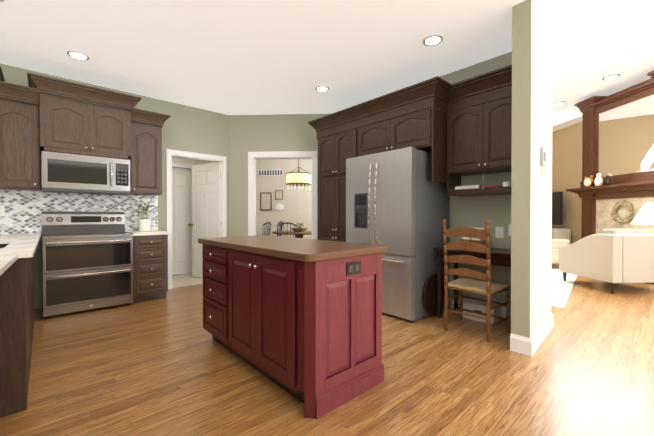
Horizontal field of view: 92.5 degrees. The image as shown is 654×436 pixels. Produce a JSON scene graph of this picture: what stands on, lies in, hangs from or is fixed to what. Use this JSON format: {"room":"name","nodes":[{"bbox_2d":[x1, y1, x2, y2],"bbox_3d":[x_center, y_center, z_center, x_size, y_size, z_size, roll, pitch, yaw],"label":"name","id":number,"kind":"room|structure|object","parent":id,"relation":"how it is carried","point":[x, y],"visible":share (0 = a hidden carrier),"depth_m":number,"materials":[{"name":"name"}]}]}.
{"room":"kitchen","nodes":[
{"label":"kitchen","id":0,"kind":"room"},
{"bbox_2d":[172,273,202,287],"bbox_3d":[-6.234,1.118,5.954,6.448,0.060,6.690,0,1,-42],"label":"floor","id":1,"kind":"structure","parent":0,"point":[182,280],"depth_m":5.47,"materials":[{"name":"beige tile"}]},
{"bbox_2d":[0,0,542,114],"bbox_3d":[-0.619,-2.391,4.468,12.400,1.220,16.400,0,1,-42],"label":"ceiling","id":2,"kind":"structure","parent":0,"point":[249,57],"depth_m":3.22,"materials":[{"name":"white paint"}]},
{"bbox_2d":[67,50,89,59],"bbox_3d":[-2.705,-1.768,3.404,0.195,0.012,0.195,0,0,24],"label":"recessed light","id":3,"kind":"object","parent":2,"relation":"in","point":[75,54],"depth_m":3.39,"materials":[{"name":"white"}]},
{"bbox_2d":[286,159,310,190],"bbox_3d":[-0.617,-1.203,6.847,0.548,1.189,0.548,0,1,-42],"label":"chandelier","id":4,"kind":"object","parent":2,"relation":"hanging from","point":[298,178],"visible":0.81,"depth_m":6.64,"materials":[{"name":"beige fabric"}]},
{"bbox_2d":[315,85,329,91],"bbox_3d":[-0.063,-1.774,4.296,0.195,0.012,0.195,0,1,42],"label":"recessed light","id":5,"kind":"object","parent":2,"relation":"in","point":[321,88],"depth_m":4.27,"materials":[{"name":"white"}]},
{"bbox_2d":[422,34,442,45],"bbox_3d":[1.050,-1.765,3.109,0.195,0.012,0.195,0,0,24],"label":"recessed light","id":6,"kind":"object","parent":2,"relation":"in","point":[432,39],"depth_m":3.09,"materials":[{"name":"white"}]},
{"bbox_2d":[0,0,651,337],"bbox_3d":[3.141,-0.808,5.455,19.520,3.800,13.608,0,1,-42],"label":"wall","id":7,"kind":"structure","parent":0,"point":[236,139],"depth_m":3.69,"materials":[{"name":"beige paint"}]},
{"bbox_2d":[0,189,157,234],"bbox_3d":[-3.620,-0.084,3.714,2.920,0.545,0.008,0,1,-42],"label":"backsplash panel","id":8,"kind":"object","parent":7,"relation":"attached to","point":[23,209],"visible":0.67,"depth_m":3.93,"materials":[{"name":"grey tile"}]},
{"bbox_2d":[0,205,3,215],"bbox_3d":[-3.750,-0.085,3.585,0.075,0.120,0.008,0,1,-42],"label":"outlet","id":9,"kind":"object","parent":8,"relation":"attached to","point":[1,210],"visible":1,"depth_m":3.60,"materials":[{"name":"white plastic"}]},
{"bbox_2d":[0,66,170,194],"bbox_3d":[-3.232,-0.954,3.719,2.470,1.245,0.510,0,1,-42],"label":"upper cabinet","id":10,"kind":"object","parent":7,"relation":"attached to","point":[29,132],"visible":1,"depth_m":3.70,"materials":[{"name":"brown wood"}]},
{"bbox_2d":[41,151,129,194],"bbox_3d":[-3.017,-0.539,3.946,0.860,0.442,0.442,0,1,-42],"label":"microwave","id":11,"kind":"object","parent":10,"relation":"attached to","point":[71,173],"visible":1,"depth_m":3.79,"materials":[{"name":"grey metal"}]},
{"bbox_2d":[172,167,191,274],"bbox_3d":[-2.926,0.063,5.852,0.812,2.036,0.107,0,1,-42],"label":"hall door","id":12,"kind":"structure","parent":7,"relation":"in","point":[181,220],"depth_m":6.00,"materials":[{"name":"white wood"}]},
{"bbox_2d":[166,149,226,289],"bbox_3d":[-2.182,0.021,5.090,1.098,2.147,0.144,0,1,-42],"label":"door frame","id":13,"kind":"structure","parent":7,"relation":"attached to","point":[170,153],"depth_m":4.95,"materials":[{"name":"white wood"}]},
{"bbox_2d":[190,162,220,277],"bbox_3d":[-2.182,0.056,5.576,0.290,2.045,0.771,0,1,-42],"label":"hall door","id":14,"kind":"structure","parent":7,"relation":"in","point":[206,200],"depth_m":5.58,"materials":[{"name":"white wood"}]},
{"bbox_2d":[248,152,253,235],"bbox_3d":[-1.333,-0.020,5.401,0.025,2.225,0.046,0,1,-42],"label":"door frame","id":15,"kind":"structure","parent":7,"relation":"attached to","point":[250,154],"depth_m":5.42,"materials":[{"name":"white"}]},
{"bbox_2d":[260,192,271,209],"bbox_3d":[-1.707,-0.461,8.743,0.320,0.500,0.028,0,0,3],"label":"framed picture","id":16,"kind":"object","parent":7,"relation":"attached to","point":[265,200],"depth_m":8.73,"materials":[{"name":"beige paper"}]},
{"bbox_2d":[258,169,282,175],"bbox_3d":[-1.576,-1.262,8.738,0.700,0.180,0.014,0,0,3],"label":"air vent","id":17,"kind":"object","parent":7,"relation":"in","point":[278,172],"visible":1,"depth_m":8.73,"materials":[{"name":"white metal"}]},
{"bbox_2d":[275,190,282,199],"bbox_3d":[-1.337,-0.642,8.723,0.220,0.260,0.028,0,0,3],"label":"framed picture","id":18,"kind":"object","parent":7,"relation":"attached to","point":[278,193],"depth_m":8.71,"materials":[{"name":"brown wood"}]},
{"bbox_2d":[275,203,283,211],"bbox_3d":[-1.327,-0.292,8.728,0.230,0.230,0.018,0,0,3],"label":"decorative plate","id":19,"kind":"object","parent":7,"relation":"attached to","point":[279,207],"depth_m":8.72,"materials":[{"name":"white ceramic"}]},
{"bbox_2d":[452,298,506,320],"bbox_3d":[1.829,1.036,3.493,0.018,0.140,0.890,0,1,-42],"label":"baseboard","id":20,"kind":"structure","parent":7,"relation":"attached to","point":[503,309],"depth_m":3.40,"materials":[{"name":"white wood"}]},
{"bbox_2d":[495,227,503,237],"bbox_3d":[1.889,0.156,3.427,0.009,0.120,0.080,0,1,-42],"label":"outlet","id":21,"kind":"object","parent":7,"relation":"attached to","point":[499,232],"depth_m":3.42,"materials":[{"name":"white plastic"}]},
{"bbox_2d":[508,224,510,234],"bbox_3d":[1.976,0.127,3.330,0.009,0.120,0.080,0,1,-42],"label":"outlet","id":22,"kind":"object","parent":7,"relation":"attached to","point":[509,226],"depth_m":3.35,"materials":[{"name":"white plastic"}]},
{"bbox_2d":[532,203,534,217],"bbox_3d":[1.717,-0.063,2.595,0.010,0.120,0.072,0,1,44],"label":"light switch","id":23,"kind":"object","parent":7,"relation":"attached to","point":[533,210],"visible":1,"depth_m":2.58,"materials":[{"name":"white plastic"}]},
{"bbox_2d":[514,313,553,356],"bbox_3d":[1.964,1.040,2.861,0.949,0.140,0.090,0,1,-42],"label":"baseboard","id":24,"kind":"structure","parent":7,"relation":"attached to","point":[527,346],"depth_m":2.60,"materials":[{"name":"white wood"}]},
{"bbox_2d":[540,147,545,175],"bbox_3d":[1.946,-0.505,2.816,0.024,0.250,0.150,0,1,44],"label":"thermostat","id":25,"kind":"object","parent":7,"relation":"attached to","point":[543,156],"visible":1,"depth_m":2.79,"materials":[{"name":"grey plastic"}]},
{"bbox_2d":[552,108,581,131],"bbox_3d":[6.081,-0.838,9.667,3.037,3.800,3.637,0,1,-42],"label":"crown molding","id":26,"kind":"structure","parent":7,"relation":"attached to","point":[573,117],"depth_m":8.07,"materials":[{"name":"white wood"}]},
{"bbox_2d":[0,263,653,435],"bbox_3d":[1.966,1.113,6.704,19.600,0.060,16.600,0,1,-42],"label":"floor","id":27,"kind":"structure","parent":0,"point":[168,365],"depth_m":2.15,"materials":[{"name":"brown wood"}]},
{"bbox_2d":[0,233,40,417],"bbox_3d":[-2.544,0.518,1.571,1.628,1.202,4.616,0,1,-42],"label":"base cabinet","id":28,"kind":"object","parent":27,"relation":"on","point":[17,251],"visible":1,"depth_m":1.79,"materials":[{"name":"brown wood"}]},
{"bbox_2d":[0,233,40,275],"bbox_3d":[-2.544,0.217,1.569,1.628,0.025,4.616,0,1,-42],"label":"countertop","id":29,"kind":"structure","parent":28,"relation":"on","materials":[{"name":"white stone"}]},
{"bbox_2d":[42,211,132,317],"bbox_3d":[-2.942,0.511,3.864,0.850,1.185,0.680,0,1,-42],"label":"range oven","id":30,"kind":"object","parent":27,"relation":"on","point":[87,260],"visible":1,"depth_m":3.70,"materials":[{"name":"grey metal"}]},
{"bbox_2d":[133,235,167,302],"bbox_3d":[-2.494,0.663,4.316,0.410,0.874,0.633,0,1,-42],"label":"base cabinet","id":31,"kind":"object","parent":27,"relation":"on","point":[150,267],"visible":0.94,"depth_m":4.11,"materials":[{"name":"brown wood"}]},
{"bbox_2d":[125,230,169,235],"bbox_3d":[-2.495,0.205,4.323,0.429,0.040,0.603,0,1,-42],"label":"countertop","id":32,"kind":"structure","parent":31,"relation":"on","point":[144,233],"depth_m":4.14,"materials":[{"name":"white stone"}]},
{"bbox_2d":[136,203,152,230],"bbox_3d":[-2.538,-0.012,4.365,0.208,0.391,0.156,0,1,-42],"label":"plant","id":33,"kind":"object","parent":32,"relation":"on","point":[145,223],"visible":1,"depth_m":4.32,"materials":[{"name":"white ceramic"}]},
{"bbox_2d":[262,222,270,234],"bbox_3d":[-1.577,0.584,7.202,0.518,0.997,0.492,0,0,13],"label":"chair","id":34,"kind":"object","parent":27,"relation":"on","point":[268,228],"visible":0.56,"depth_m":7.14,"materials":[{"name":"black wood"}]},
{"bbox_2d":[277,221,282,235],"bbox_3d":[-1.430,0.577,8.212,0.518,0.997,0.492,0,0,-24],"label":"chair","id":35,"kind":"object","parent":27,"relation":"on","point":[280,222],"visible":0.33,"depth_m":8.28,"materials":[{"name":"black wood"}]},
{"bbox_2d":[277,222,297,237],"bbox_3d":[-0.815,0.590,6.363,0.492,0.997,0.518,0,0,-6],"label":"chair","id":36,"kind":"object","parent":27,"relation":"on","point":[290,228],"visible":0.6,"depth_m":6.58,"materials":[{"name":"black wood"}]},
{"bbox_2d":[272,222,311,237],"bbox_3d":[-0.660,0.586,7.413,1.260,0.984,1.260,0,1,-42],"label":"dining table","id":37,"kind":"object","parent":27,"relation":"on","point":[301,230],"visible":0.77,"depth_m":7.26,"materials":[{"name":"brown wood"}]},
{"bbox_2d":[198,235,387,418],"bbox_3d":[-0.381,0.650,2.495,0.738,0.925,1.625,0,1,-42],"label":"kitchen island","id":38,"kind":"object","parent":27,"relation":"on","point":[299,319],"visible":1,"depth_m":1.96,"materials":[{"name":"red wood"}]},
{"bbox_2d":[346,261,360,275],"bbox_3d":[0.166,0.312,1.940,0.125,0.080,0.008,0,1,-42],"label":"outlet","id":39,"kind":"object","parent":38,"relation":"attached to","point":[353,268],"depth_m":1.94,"materials":[{"name":"black plastic"}]},
{"bbox_2d":[346,146,448,321],"bbox_3d":[0.841,0.170,3.870,0.905,1.865,0.955,0,1,-42],"label":"refrigerator","id":40,"kind":"object","parent":27,"relation":"on","point":[397,202],"visible":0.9,"depth_m":3.47,"materials":[{"name":"grey metal"}]},
{"bbox_2d":[308,65,511,241],"bbox_3d":[0.918,-0.173,3.957,0.728,2.550,2.807,0,1,-42],"label":"upper cabinet","id":41,"kind":"object","parent":27,"relation":"on","point":[457,138],"visible":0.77,"depth_m":3.47,"materials":[{"name":"brown wood"}]},
{"bbox_2d":[455,181,510,189],"bbox_3d":[1.750,-0.324,3.342,0.220,0.090,0.700,0,1,-42],"label":"books","id":42,"kind":"object","parent":41,"relation":"on","point":[507,183],"visible":0.35,"depth_m":3.36,"materials":[{"name":"white paper"}]},
{"bbox_2d":[423,273,444,315],"bbox_3d":[1.216,0.865,3.541,0.480,0.480,0.016,0,1,-42],"label":"round tray","id":43,"kind":"object","parent":27,"relation":"on","point":[430,297],"visible":0.83,"depth_m":3.48,"materials":[{"name":"brown wood"}]},
{"bbox_2d":[434,227,510,317],"bbox_3d":[1.643,0.609,3.319,0.478,0.996,0.845,0,1,-42],"label":"desk","id":44,"kind":"object","parent":27,"relation":"on","point":[500,257],"visible":0.44,"depth_m":3.32,"materials":[{"name":"wood"}]},
{"bbox_2d":[459,237,485,244],"bbox_3d":[1.593,0.228,3.388,0.417,0.205,0.294,0,1,-42],"label":"basket","id":45,"kind":"object","parent":44,"relation":"on","point":[476,240],"depth_m":3.26,"materials":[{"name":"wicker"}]},
{"bbox_2d":[443,219,510,342],"bbox_3d":[1.448,0.560,3.071,0.474,1.097,0.512,0,1,-42],"label":"ladder-back chair","id":46,"kind":"object","parent":27,"relation":"on","point":[488,288],"visible":1,"depth_m":2.97,"materials":[{"name":"brown wood"}]},
{"bbox_2d":[463,299,501,323],"bbox_3d":[1.694,1.018,3.431,0.216,0.175,0.336,0,1,-42],"label":"box","id":47,"kind":"object","parent":27,"relation":"on","point":[475,305],"visible":0.64,"depth_m":3.37,"materials":[{"name":"white paper"}]},
{"bbox_2d":[552,239,568,262],"bbox_3d":[4.764,0.675,7.743,0.900,0.800,2.000,0,0,-2],"label":"sofa","id":48,"kind":"object","parent":27,"relation":"on","point":[556,243],"visible":0.06,"depth_m":6.75,"materials":[{"name":"fabric"}]},
{"bbox_2d":[552,192,570,244],"bbox_3d":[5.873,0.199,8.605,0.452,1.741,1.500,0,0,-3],"label":"tv stand","id":49,"kind":"object","parent":27,"relation":"on","point":[557,213],"visible":0.12,"depth_m":7.89,"materials":[{"name":"beige"}]},
{"bbox_2d":[552,192,562,224],"bbox_3d":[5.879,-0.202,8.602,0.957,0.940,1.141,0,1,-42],"label":"screen","id":50,"kind":"object","parent":49,"relation":"on","point":[557,197],"depth_m":7.98,"materials":[{"name":"black plastic"}]},
{"bbox_2d":[551,269,576,307],"bbox_3d":[2.978,1.081,5.965,2.700,0.013,3.300,0,1,41],"label":"rug","id":51,"kind":"object","parent":27,"relation":"on","point":[561,289],"visible":0.21,"depth_m":4.89,"materials":[{"name":"white fabric"}]},
{"bbox_2d":[559,229,653,293],"bbox_3d":[4.486,0.630,4.953,0.900,0.930,0.980,0,0,-2],"label":"sofa","id":52,"kind":"object","parent":27,"relation":"on","point":[612,256],"visible":1,"depth_m":4.51,"materials":[{"name":"fabric"}]},
{"bbox_2d":[566,70,653,238],"bbox_3d":[5.967,-0.764,6.192,0.638,3.700,2.295,0,0,-3],"label":"fireplace mantel","id":53,"kind":"object","parent":27,"relation":"on","point":[615,190],"visible":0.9,"depth_m":6.32,"materials":[{"name":"brown wood"}]},
{"bbox_2d":[583,173,609,186],"bbox_3d":[5.736,-0.808,6.663,0.412,0.280,0.481,0,1,-42],"label":"vases","id":54,"kind":"object","parent":53,"relation":"on","point":[594,179],"depth_m":6.62,"materials":[{"name":"white ceramic"}]},
{"bbox_2d":[631,202,653,284],"bbox_3d":[5.518,0.418,5.219,0.660,1.351,0.660,0,1,-42],"label":"side table","id":55,"kind":"object","parent":27,"relation":"on","point":[645,215],"visible":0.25,"depth_m":5.19,"materials":[{"name":"beige"}]},
{"bbox_2d":[631,202,653,233],"bbox_3d":[5.518,0.102,5.217,0.660,0.720,0.660,0,1,-42],"label":"table lamp","id":56,"kind":"object","parent":55,"relation":"on","point":[645,215],"depth_m":5.19,"materials":[{"name":"beige"}]},
{"bbox_2d":[552,0,653,117],"bbox_3d":[7.104,-2.863,6.117,12.740,0.300,8.468,0,1,-42],"label":"ceiling","id":57,"kind":"structure","parent":0,"point":[595,42],"depth_m":4.96,"materials":[{"name":"white paint"}]},
{"bbox_2d":[552,101,565,105],"bbox_3d":[5.501,-2.716,7.428,0.268,0.012,0.269,0,1,42],"label":"recessed light","id":58,"kind":"object","parent":57,"relation":"in","point":[561,102],"depth_m":7.41,"materials":[{"name":"white"}]},
{"bbox_2d":[602,74,620,79],"bbox_3d":[5.471,-2.706,6.021,0.269,0.012,0.268,0,1,39],"label":"recessed light","id":59,"kind":"object","parent":57,"relation":"in","point":[613,76],"depth_m":6.01,"materials":[{"name":"white"}]}
]}

